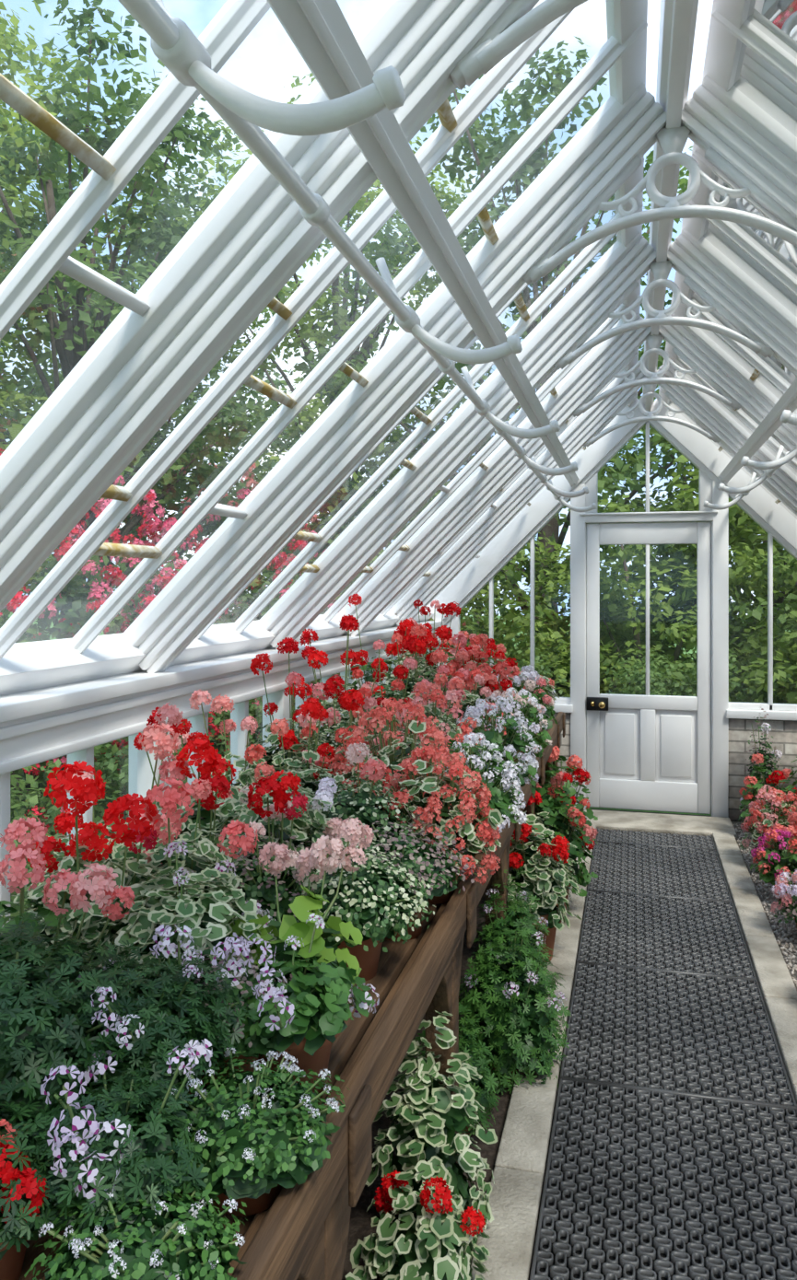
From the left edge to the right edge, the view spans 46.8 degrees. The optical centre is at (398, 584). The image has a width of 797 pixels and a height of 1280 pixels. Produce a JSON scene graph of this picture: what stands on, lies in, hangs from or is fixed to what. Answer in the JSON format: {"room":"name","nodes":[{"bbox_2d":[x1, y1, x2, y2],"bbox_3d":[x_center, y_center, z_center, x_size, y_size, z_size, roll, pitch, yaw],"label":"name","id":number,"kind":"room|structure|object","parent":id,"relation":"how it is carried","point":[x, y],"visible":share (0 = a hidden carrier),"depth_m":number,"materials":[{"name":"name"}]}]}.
{"room":"greenhouse","nodes":[
{"label":"greenhouse","id":0,"kind":"room"},
{"bbox_2d":[0,620,443,927],"bbox_3d":[-0.872,0.908,2.233,0.190,1.303,9.100,0,0,14],"label":"wall","id":1,"kind":"structure","parent":0,"point":[38,726],"depth_m":2.60,"materials":[{"name":"wood"}]},
{"bbox_2d":[237,808,796,1279],"bbox_3d":[0.589,1.607,1.914,3.200,0.106,9.100,0,0,14],"label":"floor","id":2,"kind":"structure","parent":0,"point":[360,1227],"depth_m":2.65,"materials":[{"name":"concrete"}]},
{"bbox_2d":[18,711,565,1279],"bbox_3d":[-0.154,1.165,2.799,0.894,0.790,5.950,0,0,14],"label":"bench","id":3,"kind":"object","parent":2,"relation":"on","point":[303,1235],"visible":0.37,"depth_m":1.54,"materials":[{"name":"brown wood"}]},
{"bbox_2d":[0,1099,62,1279],"bbox_3d":[-0.487,0.719,1.073,0.230,0.183,0.252,0,0,-36],"label":"geranium","id":4,"kind":"object","parent":3,"relation":"on","point":[24,1189],"visible":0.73,"depth_m":1.03,"materials":[{"name":"plant"}]},
{"bbox_2d":[0,816,134,977],"bbox_3d":[-0.623,0.586,1.508,0.296,0.449,0.421,0,0,-30],"label":"geranium","id":5,"kind":"object","parent":3,"relation":"on","point":[79,886],"visible":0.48,"depth_m":1.41,"materials":[{"name":"plant"}]},
{"bbox_2d":[0,908,148,1136],"bbox_3d":[-0.540,0.641,1.308,0.412,0.337,0.421,0,0,18],"label":"potted scented pelargonium","id":6,"kind":"object","parent":3,"relation":"on","point":[40,999],"visible":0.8,"depth_m":1.24,"materials":[{"name":"plant"}]},
{"bbox_2d":[11,760,169,987],"bbox_3d":[-0.536,0.548,1.622,0.347,0.524,0.328,0,0,14],"label":"geranium","id":7,"kind":"object","parent":3,"relation":"on","point":[81,855],"visible":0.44,"depth_m":1.55,"materials":[{"name":"plant"}]},
{"bbox_2d":[29,702,183,922],"bbox_3d":[-0.614,0.539,1.932,0.308,0.543,0.344,0,0,-11],"label":"geranium","id":8,"kind":"object","parent":3,"relation":"on","point":[164,744],"visible":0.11,"depth_m":1.90,"materials":[{"name":"plant"}]},
{"bbox_2d":[26,1038,218,1234],"bbox_3d":[-0.351,0.689,1.142,0.271,0.242,0.241,0,0,35],"label":"geranium","id":9,"kind":"object","parent":3,"relation":"on","point":[121,1146],"visible":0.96,"depth_m":1.08,"materials":[{"name":"plant"}]},
{"bbox_2d":[23,1174,247,1279],"bbox_3d":[-0.280,0.745,1.002,0.249,0.131,0.243,0,0,-33],"label":"flowering plant","id":10,"kind":"object","parent":3,"relation":"on","point":[191,1241],"visible":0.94,"depth_m":0.99,"materials":[{"name":"plant"}]},
{"bbox_2d":[66,945,253,1100],"bbox_3d":[-0.370,0.677,1.343,0.296,0.265,0.288,0,0,-24],"label":"potted scented pelargonium","id":11,"kind":"object","parent":3,"relation":"on","point":[168,1019],"visible":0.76,"depth_m":1.29,"materials":[{"name":"plant"}]},
{"bbox_2d":[80,839,276,985],"bbox_3d":[-0.365,0.629,1.525,0.325,0.361,0.430,0,0,-7],"label":"geranium","id":12,"kind":"object","parent":3,"relation":"on","point":[182,924],"visible":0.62,"depth_m":1.52,"materials":[{"name":"plant"}]},
{"bbox_2d":[110,754,258,925],"bbox_3d":[-0.405,0.573,1.783,0.298,0.474,0.404,0,0,-36],"label":"geranium","id":13,"kind":"object","parent":3,"relation":"on","point":[171,797],"visible":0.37,"depth_m":1.73,"materials":[{"name":"plant"}]},
{"bbox_2d":[133,706,250,867],"bbox_3d":[-0.482,0.550,2.095,0.354,0.519,0.540,0,0,7],"label":"geranium","id":14,"kind":"object","parent":3,"relation":"on","point":[208,817],"visible":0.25,"depth_m":1.93,"materials":[{"name":"plant"}]},
{"bbox_2d":[168,689,277,827],"bbox_3d":[-0.458,0.555,2.583,0.390,0.510,0.396,0,0,14],"label":"geranium","id":15,"kind":"object","parent":3,"relation":"on","point":[202,694],"visible":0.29,"depth_m":2.60,"materials":[{"name":"plant"}]},
{"bbox_2d":[174,941,297,1093],"bbox_3d":[-0.270,0.691,1.454,0.253,0.239,0.238,0,0,-35],"label":"geranium","id":16,"kind":"object","parent":3,"relation":"on","point":[261,1046],"visible":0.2,"depth_m":1.39,"materials":[{"name":"plant"}]},
{"bbox_2d":[169,1046,348,1216],"bbox_3d":[-0.217,0.724,1.222,0.281,0.171,0.266,0,0,14],"label":"potted white-flowered pelargonium","id":17,"kind":"object","parent":3,"relation":"on","point":[270,1136],"visible":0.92,"depth_m":1.18,"materials":[{"name":"plant"}]},
{"bbox_2d":[207,803,318,941],"bbox_3d":[-0.281,0.638,1.905,0.308,0.344,0.288,0,0,14],"label":"geranium","id":18,"kind":"object","parent":3,"relation":"on","point":[261,888],"visible":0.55,"depth_m":1.84,"materials":[{"name":"plant"}]},
{"bbox_2d":[210,769,350,872],"bbox_3d":[-0.267,0.602,2.133,0.361,0.416,0.370,0,0,-41],"label":"geranium","id":19,"kind":"object","parent":3,"relation":"on","point":[294,809],"visible":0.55,"depth_m":2.05,"materials":[{"name":"plant"}]},
{"bbox_2d":[237,637,329,781],"bbox_3d":[-0.350,0.493,3.080,0.352,0.634,0.384,0,0,-35],"label":"geranium","id":20,"kind":"object","parent":3,"relation":"on","point":[289,645],"visible":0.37,"depth_m":3.01,"materials":[{"name":"plant"}]},
{"bbox_2d":[210,816,365,985],"bbox_3d":[-0.171,0.635,1.671,0.252,0.350,0.385,0,0,14],"label":"geranium","id":21,"kind":"object","parent":3,"relation":"on","point":[289,926],"visible":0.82,"depth_m":1.61,"materials":[{"name":"plant"}]},
{"bbox_2d":[238,698,349,837],"bbox_3d":[-0.270,0.557,2.504,0.349,0.505,0.390,0,0,25],"label":"geranium","id":22,"kind":"object","parent":3,"relation":"on","point":[315,710],"visible":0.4,"depth_m":2.51,"materials":[{"name":"plant"}]},
{"bbox_2d":[216,913,379,1100],"bbox_3d":[-0.162,0.675,1.456,0.271,0.269,0.281,0,0,-39],"label":"geranium","id":23,"kind":"object","parent":3,"relation":"on","point":[312,1009],"visible":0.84,"depth_m":1.40,"materials":[{"name":"plant"}]},
{"bbox_2d":[289,614,386,744],"bbox_3d":[-0.231,0.462,3.568,0.393,0.696,0.426,0,0,0],"label":"geranium","id":24,"kind":"object","parent":3,"relation":"on","point":[346,622],"visible":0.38,"depth_m":3.51,"materials":[{"name":"plant"}]},
{"bbox_2d":[293,677,402,794],"bbox_3d":[-0.164,0.553,2.926,0.388,0.514,0.418,0,0,28],"label":"geranium","id":25,"kind":"object","parent":3,"relation":"on","point":[333,715],"visible":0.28,"depth_m":2.89,"materials":[{"name":"plant"}]},
{"bbox_2d":[270,816,435,980],"bbox_3d":[-0.102,0.650,1.917,0.360,0.321,0.362,0,0,7],"label":"geranium","id":26,"kind":"object","parent":3,"relation":"on","point":[370,897],"visible":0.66,"depth_m":1.85,"materials":[{"name":"plant"}]},
{"bbox_2d":[287,742,430,855],"bbox_3d":[-0.102,0.600,2.296,0.367,0.420,0.348,0,0,29],"label":"geranium","id":27,"kind":"object","parent":3,"relation":"on","point":[354,807],"visible":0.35,"depth_m":2.26,"materials":[{"name":"plant"}]},
{"bbox_2d":[333,639,426,756],"bbox_3d":[-0.055,0.506,3.367,0.389,0.609,0.394,0,0,2],"label":"geranium","id":28,"kind":"object","parent":3,"relation":"on","point":[413,665],"visible":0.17,"depth_m":3.39,"materials":[{"name":"plant"}]},
{"bbox_2d":[347,593,425,719],"bbox_3d":[-0.082,0.424,4.141,0.416,0.771,0.431,0,0,14],"label":"geranium","id":29,"kind":"object","parent":3,"relation":"on","point":[391,650],"visible":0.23,"depth_m":4.19,"materials":[{"name":"plant"}]},
{"bbox_2d":[328,697,461,815],"bbox_3d":[-0.008,0.567,2.644,0.402,0.486,0.413,0,0,43],"label":"geranium","id":30,"kind":"object","parent":3,"relation":"on","point":[431,734],"visible":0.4,"depth_m":2.60,"materials":[{"name":"plant"}]},
{"bbox_2d":[328,817,474,941],"bbox_3d":[0.005,0.681,2.139,0.335,0.258,0.339,0,0,22],"label":"geranium","id":31,"kind":"object","parent":3,"relation":"on","point":[436,867],"visible":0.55,"depth_m":2.09,"materials":[{"name":"plant"}]},
{"bbox_2d":[360,623,451,724],"bbox_3d":[0.048,0.485,3.857,0.405,0.650,0.405,0,0,-43],"label":"geranium","id":32,"kind":"object","parent":3,"relation":"on","point":[401,671],"visible":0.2,"depth_m":3.81,"materials":[{"name":"plant"}]},
{"bbox_2d":[391,599,455,677],"bbox_3d":[0.145,0.442,4.873,0.390,0.736,0.469,0,0,-4],"label":"geranium","id":33,"kind":"object","parent":3,"relation":"on","point":[422,610],"visible":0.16,"depth_m":4.82,"materials":[{"name":"plant"}]},
{"bbox_2d":[389,599,466,702],"bbox_3d":[0.146,0.440,4.405,0.421,0.740,0.422,0,0,44],"label":"geranium","id":34,"kind":"object","parent":3,"relation":"on","point":[445,634],"visible":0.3,"depth_m":4.34,"materials":[{"name":"plant"}]},
{"bbox_2d":[376,681,484,780],"bbox_3d":[0.114,0.568,3.076,0.397,0.485,0.401,0,0,14],"label":"geranium","id":35,"kind":"object","parent":3,"relation":"on","point":[450,729],"visible":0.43,"depth_m":3.04,"materials":[{"name":"plant"}]},
{"bbox_2d":[374,744,503,904],"bbox_3d":[0.091,0.614,2.391,0.351,0.392,0.352,0,0,-31],"label":"geranium","id":36,"kind":"object","parent":3,"relation":"on","point":[459,822],"visible":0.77,"depth_m":2.33,"materials":[{"name":"plant"}]},
{"bbox_2d":[413,663,506,751],"bbox_3d":[0.224,0.573,3.639,0.402,0.474,0.412,0,0,14],"label":"geranium","id":37,"kind":"object","parent":3,"relation":"on","point":[463,692],"visible":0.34,"depth_m":3.65,"materials":[{"name":"plant"}]},
{"bbox_2d":[446,630,505,670],"bbox_3d":[0.438,0.538,5.362,0.434,0.543,0.437,0,0,39],"label":"geranium","id":38,"kind":"object","parent":3,"relation":"on","point":[453,651],"visible":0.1,"depth_m":5.33,"materials":[{"name":"plant"}]},
{"bbox_2d":[433,642,523,723],"bbox_3d":[0.363,0.539,4.244,0.407,0.542,0.426,0,0,-39],"label":"geranium","id":39,"kind":"object","parent":3,"relation":"on","point":[490,680],"visible":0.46,"depth_m":4.16,"materials":[{"name":"plant"}]},
{"bbox_2d":[433,732,526,856],"bbox_3d":[0.221,0.625,2.736,0.327,0.370,0.327,0,0,14],"label":"geranium","id":40,"kind":"object","parent":3,"relation":"on","point":[500,800],"visible":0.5,"depth_m":2.68,"materials":[{"name":"plant"}]},
{"bbox_2d":[450,633,521,700],"bbox_3d":[0.448,0.534,4.834,0.441,0.552,0.424,0,0,6],"label":"geranium","id":41,"kind":"object","parent":3,"relation":"on","point":[499,655],"visible":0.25,"depth_m":4.83,"materials":[{"name":"plant"}]},
{"bbox_2d":[454,696,538,795],"bbox_3d":[0.322,0.601,3.237,0.341,0.418,0.351,0,0,14],"label":"geranium","id":42,"kind":"object","parent":3,"relation":"on","point":[513,745],"visible":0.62,"depth_m":3.18,"materials":[{"name":"plant"}]},
{"bbox_2d":[474,686,552,766],"bbox_3d":[0.459,0.616,3.861,0.371,0.387,0.375,0,0,14],"label":"geranium","id":43,"kind":"object","parent":3,"relation":"on","point":[522,700],"visible":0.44,"depth_m":3.80,"materials":[{"name":"plant"}]},
{"bbox_2d":[490,666,557,729],"bbox_3d":[0.594,0.608,4.552,0.388,0.404,0.380,0,0,-19],"label":"geranium","id":44,"kind":"object","parent":3,"relation":"on","point":[527,679],"visible":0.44,"depth_m":4.49,"materials":[{"name":"plant"}]},
{"bbox_2d":[517,664,558,709],"bbox_3d":[0.724,0.630,5.183,0.358,0.360,0.386,0,0,14],"label":"geranium","id":45,"kind":"object","parent":3,"relation":"on","point":[552,692],"visible":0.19,"depth_m":5.13,"materials":[{"name":"plant"}]},
{"bbox_2d":[345,1271,360,1279],"bbox_3d":[-0.096,1.426,1.662,0.282,0.268,0.295,0,0,31],"label":"geranium","id":46,"kind":"object","parent":2,"relation":"on","point":[349,1276],"visible":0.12,"depth_m":1.76,"materials":[{"name":"plant"}]},
{"bbox_2d":[349,1170,489,1279],"bbox_3d":[0.044,1.412,1.981,0.300,0.323,0.286,0,0,14],"label":"geranium","id":47,"kind":"object","parent":2,"relation":"on","point":[427,1246],"visible":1,"depth_m":1.94,"materials":[{"name":"plant"}]},
{"bbox_2d":[365,1010,497,1259],"bbox_3d":[0.079,1.308,2.222,0.317,0.542,0.316,0,0,14],"label":"geranium","id":48,"kind":"object","parent":2,"relation":"on","point":[432,1151],"visible":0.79,"depth_m":2.17,"materials":[{"name":"plant"}]},
{"bbox_2d":[400,1004,500,1135],"bbox_3d":[0.146,1.387,2.643,0.291,0.347,0.290,0,0,10],"label":"potted scented pelargonium","id":49,"kind":"object","parent":2,"relation":"on","point":[482,1088],"visible":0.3,"depth_m":2.60,"materials":[{"name":"plant"}]},
{"bbox_2d":[471,867,555,1023],"bbox_3d":[0.405,1.287,3.280,0.327,0.565,0.287,0,0,38],"label":"potted scented pelargonium","id":50,"kind":"object","parent":2,"relation":"on","point":[510,925],"visible":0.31,"depth_m":3.24,"materials":[{"name":"plant"}]},
{"bbox_2d":[458,914,570,1094],"bbox_3d":[0.357,1.313,2.966,0.399,0.517,0.414,0,0,14],"label":"potted scented pelargonium","id":51,"kind":"object","parent":2,"relation":"on","point":[518,1030],"visible":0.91,"depth_m":2.86,"materials":[{"name":"plant"}]},
{"bbox_2d":[507,791,581,962],"bbox_3d":[0.542,1.208,3.774,0.371,0.705,0.416,0,0,45],"label":"geranium","id":52,"kind":"object","parent":2,"relation":"on","point":[551,890],"visible":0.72,"depth_m":3.69,"materials":[{"name":"plant"}]},
{"bbox_2d":[508,769,597,914],"bbox_3d":[0.710,1.219,4.324,0.445,0.682,0.452,0,0,44],"label":"geranium","id":53,"kind":"object","parent":2,"relation":"on","point":[566,814],"visible":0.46,"depth_m":4.25,"materials":[{"name":"plant"}]},
{"bbox_2d":[535,745,597,864],"bbox_3d":[0.841,1.203,4.891,0.413,0.715,0.441,0,0,-8],"label":"geranium","id":54,"kind":"object","parent":2,"relation":"on","point":[581,776],"visible":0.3,"depth_m":4.80,"materials":[{"name":"plant"}]},
{"bbox_2d":[468,825,796,1279],"bbox_3d":[0.542,1.542,1.632,0.952,0.035,8.524,0,0,14],"label":"kerb","id":55,"kind":"object","parent":2,"relation":"on","point":[520,1161],"visible":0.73,"depth_m":2.81,"materials":[{"name":"grey concrete"}]},
{"bbox_2d":[568,809,736,837],"bbox_3d":[1.621,1.545,5.977,1.040,0.030,0.415,0,0,14],"label":"stone threshold slab","id":56,"kind":"object","parent":2,"relation":"on","point":[622,820],"visible":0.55,"depth_m":5.92,"materials":[{"name":"beige stone"}]},
{"bbox_2d":[529,826,796,1279],"bbox_3d":[0.540,1.546,1.619,0.690,0.025,8.515,0,0,14],"label":"mat","id":57,"kind":"object","parent":2,"relation":"on","point":[672,1152],"visible":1,"depth_m":2.77,"materials":[{"name":"black rubber"}]},
{"bbox_2d":[731,822,796,988],"bbox_3d":[1.798,1.550,2.897,0.858,0.033,6.118,0,0,14],"label":"gravel bed","id":58,"kind":"object","parent":2,"relation":"on","point":[745,855],"visible":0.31,"depth_m":4.25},
{"bbox_2d":[739,708,787,822],"bbox_3d":[2.304,1.159,5.830,0.266,0.812,0.263,0,0,-31],"label":"geranium","id":59,"kind":"object","parent":58,"relation":"on","point":[769,765],"visible":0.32,"depth_m":5.82,"materials":[{"name":"plant"}]},
{"bbox_2d":[786,811,796,852],"bbox_3d":[2.143,1.303,4.664,0.366,0.502,0.391,0,0,-42],"label":"geranium","id":60,"kind":"object","parent":58,"relation":"on","point":[793,817],"visible":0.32,"depth_m":4.70,"materials":[{"name":"plant"}]},
{"bbox_2d":[737,753,796,823],"bbox_3d":[2.241,1.286,5.566,0.352,0.536,0.388,0,0,35],"label":"geranium","id":61,"kind":"object","parent":2,"relation":"on","point":[748,797],"visible":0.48,"depth_m":5.54,"materials":[{"name":"plant"}]},
{"bbox_2d":[739,784,796,860],"bbox_3d":[2.053,1.327,5.003,0.380,0.455,0.380,0,0,14],"label":"geranium","id":62,"kind":"object","parent":2,"relation":"on","point":[756,827],"visible":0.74,"depth_m":4.96,"materials":[{"name":"plant"}]},
{"bbox_2d":[749,823,796,900],"bbox_3d":[1.927,1.370,4.506,0.382,0.369,0.358,0,0,14],"label":"geranium","id":63,"kind":"object","parent":2,"relation":"on","point":[774,862],"visible":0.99,"depth_m":4.48,"materials":[{"name":"plant"}]},
{"bbox_2d":[769,869,796,926],"bbox_3d":[1.812,1.389,4.029,0.363,0.330,0.366,0,0,-30],"label":"geranium","id":64,"kind":"object","parent":2,"relation":"on","point":[787,904],"visible":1,"depth_m":4.01,"materials":[{"name":"plant"}]},
{"bbox_2d":[779,756,796,826],"bbox_3d":[2.329,1.220,5.176,0.384,0.668,0.355,0,0,-35],"label":"geranium","id":65,"kind":"object","parent":2,"relation":"on","point":[791,773],"visible":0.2,"depth_m":5.23,"materials":[{"name":"plant"}]},
{"bbox_2d":[427,398,796,821],"bbox_3d":[1.697,0.122,6.275,3.164,2.876,0.180,0,0,14],"label":"wall","id":66,"kind":"structure","parent":0,"point":[730,722],"depth_m":6.14,"materials":[{"name":"wood"}]},
{"bbox_2d":[586,522,709,814],"bbox_3d":[1.693,0.555,6.258,0.810,1.950,0.045,0,0,14],"label":"door leaf","id":67,"kind":"structure","parent":66,"relation":"in","point":[661,741],"depth_m":6.24,"materials":[{"name":"white paint"}]},
{"bbox_2d":[586,697,607,710],"bbox_3d":[1.361,0.815,6.304,0.145,0.090,0.030,0,0,14],"label":"lock","id":68,"kind":"object","parent":67,"relation":"attached to","point":[596,700],"visible":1,"depth_m":6.29,"materials":[{"name":"black metal"}]},
{"bbox_2d":[590,701,605,708],"bbox_3d":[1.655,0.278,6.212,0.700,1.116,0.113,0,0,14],"label":"door knob","id":69,"kind":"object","parent":67,"relation":"attached to","point":[601,704],"depth_m":6.23,"materials":[{"name":"gold metal"}]},
{"bbox_2d":[668,0,796,519],"bbox_3d":[0.577,-0.518,1.865,3.132,1.464,9.000,0,0,14],"label":"ceiling","id":70,"kind":"structure","parent":0,"point":[758,80],"depth_m":2.77,"materials":[{"name":"clear glass"}]},
{"bbox_2d":[0,0,796,696],"bbox_3d":[0.567,-0.569,1.828,3.195,1.683,9.078,0,0,14],"label":"rafters","id":71,"kind":"object","parent":70,"relation":"attached to","point":[253,237],"visible":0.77,"depth_m":2.27,"materials":[{"name":"white paint"}]},
{"bbox_2d":[117,0,595,511],"bbox_3d":[0.119,-0.573,1.982,0.309,0.237,9.000,0,0,14],"label":"pipe","id":72,"kind":"object","parent":71,"relation":"attached to","point":[172,41],"visible":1,"depth_m":1.06,"materials":[{"name":"white metal"}]},
{"bbox_2d":[449,0,588,90],"bbox_3d":[0.454,-0.980,1.381,0.764,0.364,0.041,0,0,14],"label":"metal rod","id":73,"kind":"object","parent":71,"relation":"attached to","point":[519,20],"visible":0.98,"depth_m":1.44,"materials":[{"name":"white metal"}]},
{"bbox_2d":[581,384,720,447],"bbox_3d":[1.438,-0.980,5.258,0.764,0.364,0.041,0,0,14],"label":"arch","id":74,"kind":"object","parent":71,"relation":"attached to","point":[649,389],"visible":1,"depth_m":5.24,"materials":[{"name":"white metal"}]},
{"bbox_2d":[570,334,741,417],"bbox_3d":[1.192,-0.980,4.288,0.764,0.364,0.041,0,0,14],"label":"arch","id":75,"kind":"object","parent":71,"relation":"attached to","point":[654,342],"visible":0.98,"depth_m":4.27,"materials":[{"name":"white metal"}]},
{"bbox_2d":[522,126,796,285],"bbox_3d":[0.700,-0.980,2.350,0.764,0.364,0.041,0,0,14],"label":"arch","id":76,"kind":"object","parent":71,"relation":"attached to","point":[671,142],"visible":0.97,"depth_m":2.34,"materials":[{"name":"white metal"}]},
{"bbox_2d":[553,260,774,370],"bbox_3d":[0.946,-0.980,3.319,0.764,0.364,0.041,0,0,14],"label":"arch","id":77,"kind":"object","parent":71,"relation":"attached to","point":[660,271],"visible":0.98,"depth_m":3.30,"materials":[{"name":"white metal"}]},
{"bbox_2d":[703,409,796,509],"bbox_3d":[1.035,-0.573,1.749,0.309,0.237,9.000,0,0,14],"label":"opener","id":78,"kind":"object","parent":71,"relation":"attached to","point":[769,467],"visible":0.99,"depth_m":4.52,"materials":[{"name":"white metal"}]},
{"bbox_2d":[0,73,796,576],"bbox_3d":[0.577,-0.490,1.865,2.615,0.905,8.850,0,0,14],"label":"bars","id":79,"kind":"object","parent":70,"relation":"attached to","point":[10,94],"visible":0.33,"depth_m":1.76,"materials":[{"name":"paint"}]},
{"label":"outside","id":80,"kind":"structure","parent":0,"visible":0},
{"bbox_2d":[2,612,790,919],"bbox_3d":[2.462,1.680,9.692,90.000,0.001,80.000,0,0,14],"label":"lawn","id":81,"kind":"structure","parent":80,"point":[11,613],"depth_m":8.02,"materials":[{"name":"plant"}]},
{"bbox_2d":[0,252,42,442],"bbox_3d":[-5.569,-1.548,8.585,3.820,6.663,3.883,0,0,29],"label":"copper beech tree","id":82,"kind":"object","parent":81,"relation":"on","point":[40,308],"visible":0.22,"depth_m":9.00,"materials":[{"name":"green plant"}]},
{"bbox_2d":[0,0,59,452],"bbox_3d":[-4.828,-1.813,6.406,4.996,7.179,4.654,0,0,-30],"label":"tree","id":83,"kind":"object","parent":81,"relation":"on","point":[15,428],"visible":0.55,"depth_m":7.01,"materials":[{"name":"green plant"}]},
{"bbox_2d":[10,758,61,920],"bbox_3d":[-2.251,1.161,4.080,1.856,1.406,1.994,0,0,9],"label":"shrub","id":84,"kind":"object","parent":81,"relation":"on","point":[33,800],"visible":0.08,"depth_m":4.31,"materials":[{"name":"green plant"}]},
{"bbox_2d":[0,1,162,471],"bbox_3d":[-5.716,-2.585,11.512,6.100,8.765,5.682,0,0,36],"label":"tree","id":85,"kind":"object","parent":81,"relation":"on","point":[7,38],"visible":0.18,"depth_m":11.15,"materials":[{"name":"green plant"}]},
{"bbox_2d":[0,447,230,850],"bbox_3d":[-2.731,0.396,6.866,3.193,2.919,3.115,0,0,-1],"label":"flowering tree","id":86,"kind":"object","parent":81,"relation":"on","point":[82,610],"visible":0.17,"depth_m":6.46,"materials":[{"name":"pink plant"}]},
{"bbox_2d":[10,708,230,868],"bbox_3d":[-1.606,1.161,5.889,1.994,1.406,1.856,0,0,-15],"label":"shrub","id":87,"kind":"object","parent":81,"relation":"on","point":[108,760],"visible":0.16,"depth_m":5.50,"materials":[{"name":"green plant"}]},
{"bbox_2d":[0,107,290,626],"bbox_3d":[-4.662,-2.555,15.007,6.078,8.764,6.604,0,0,12],"label":"oak tree","id":88,"kind":"object","parent":81,"relation":"on","point":[60,201],"visible":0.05,"depth_m":14.22,"materials":[{"name":"green plant"}]},
{"bbox_2d":[0,0,331,638],"bbox_3d":[-3.125,-1.849,9.780,5.065,7.303,5.503,0,0,4],"label":"oak tree","id":89,"kind":"object","parent":81,"relation":"on","point":[69,338],"visible":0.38,"depth_m":9.12,"materials":[{"name":"green plant"}]},
{"bbox_2d":[82,463,339,748],"bbox_3d":[-2.164,0.210,10.406,3.522,3.369,3.622,0,0,-3],"label":"bush","id":90,"kind":"object","parent":81,"relation":"on","point":[189,556],"visible":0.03,"depth_m":10.32,"materials":[{"name":"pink plant"}]},
{"bbox_2d":[93,488,377,790],"bbox_3d":[-1.522,0.460,8.511,2.960,2.773,3.034,0,0,-26],"label":"bush","id":91,"kind":"object","parent":81,"relation":"on","point":[259,583],"visible":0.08,"depth_m":8.34,"materials":[{"name":"green plant"}]},
{"bbox_2d":[183,696,312,785],"bbox_3d":[-1.124,1.219,7.406,1.650,1.249,1.772,0,0,17],"label":"shrub","id":92,"kind":"object","parent":81,"relation":"on","point":[251,706],"visible":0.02,"depth_m":7.16,"materials":[{"name":"green plant"}]},
{"bbox_2d":[137,72,472,595],"bbox_3d":[-1.250,-2.382,13.225,5.412,8.348,5.809,0,0,11],"label":"tree","id":93,"kind":"object","parent":81,"relation":"on","point":[306,416],"visible":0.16,"depth_m":12.20,"materials":[{"name":"green plant"}]},
{"bbox_2d":[218,451,530,705],"bbox_3d":[-0.556,0.093,11.977,4.379,3.763,4.533,0,0,22],"label":"bush","id":94,"kind":"object","parent":81,"relation":"on","point":[496,633],"visible":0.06,"depth_m":11.50,"materials":[{"name":"green plant"}]},
{"bbox_2d":[291,481,614,718],"bbox_3d":[0.406,0.398,9.669,3.537,3.039,3.662,0,0,-35],"label":"bush","id":95,"kind":"object","parent":81,"relation":"on","point":[561,652],"visible":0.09,"depth_m":9.06,"materials":[{"name":"green plant"}]},
{"bbox_2d":[281,36,698,686],"bbox_3d":[1.750,-2.555,12.580,6.604,8.764,6.078,0,0,-21],"label":"oak tree","id":96,"kind":"object","parent":81,"relation":"on","point":[482,160],"visible":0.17,"depth_m":11.59,"materials":[{"name":"green plant"}]},
{"bbox_2d":[477,638,566,694],"bbox_3d":[0.866,1.161,8.253,1.994,1.406,1.856,0,0,42],"label":"shrub","id":97,"kind":"object","parent":81,"relation":"on","point":[537,657],"visible":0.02,"depth_m":8.07,"materials":[{"name":"green plant"}]},
{"bbox_2d":[493,490,792,702],"bbox_3d":[2.765,0.459,9.775,3.368,2.894,3.487,0,0,14],"label":"bush","id":98,"kind":"object","parent":81,"relation":"on","point":[551,587],"visible":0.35,"depth_m":9.41,"materials":[{"name":"green plant"}]},
{"bbox_2d":[517,424,796,703],"bbox_3d":[3.811,-0.151,11.077,5.231,4.342,5.053,0,0,-2],"label":"tree","id":99,"kind":"object","parent":81,"relation":"on","point":[737,517],"visible":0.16,"depth_m":10.19,"materials":[{"name":"green plant"}]},
{"bbox_2d":[603,645,767,702],"bbox_3d":[2.515,1.161,8.247,1.994,1.406,1.856,0,0,42],"label":"shrub","id":100,"kind":"object","parent":81,"relation":"on","point":[655,691],"visible":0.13,"depth_m":8.26,"materials":[{"name":"green plant"}]},
{"bbox_2d":[604,279,793,602],"bbox_3d":[5.007,-1.320,12.486,4.678,6.208,4.305,0,0,45],"label":"oak tree","id":101,"kind":"object","parent":81,"relation":"on","point":[670,496],"visible":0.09,"depth_m":12.49,"materials":[{"name":"green plant"}]},
{"bbox_2d":[728,551,796,703],"bbox_3d":[4.673,0.398,8.605,3.662,3.039,3.537,0,0,-10],"label":"bush","id":102,"kind":"object","parent":81,"relation":"on","point":[784,671],"visible":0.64,"depth_m":8.34,"materials":[{"name":"green plant"}]}
]}

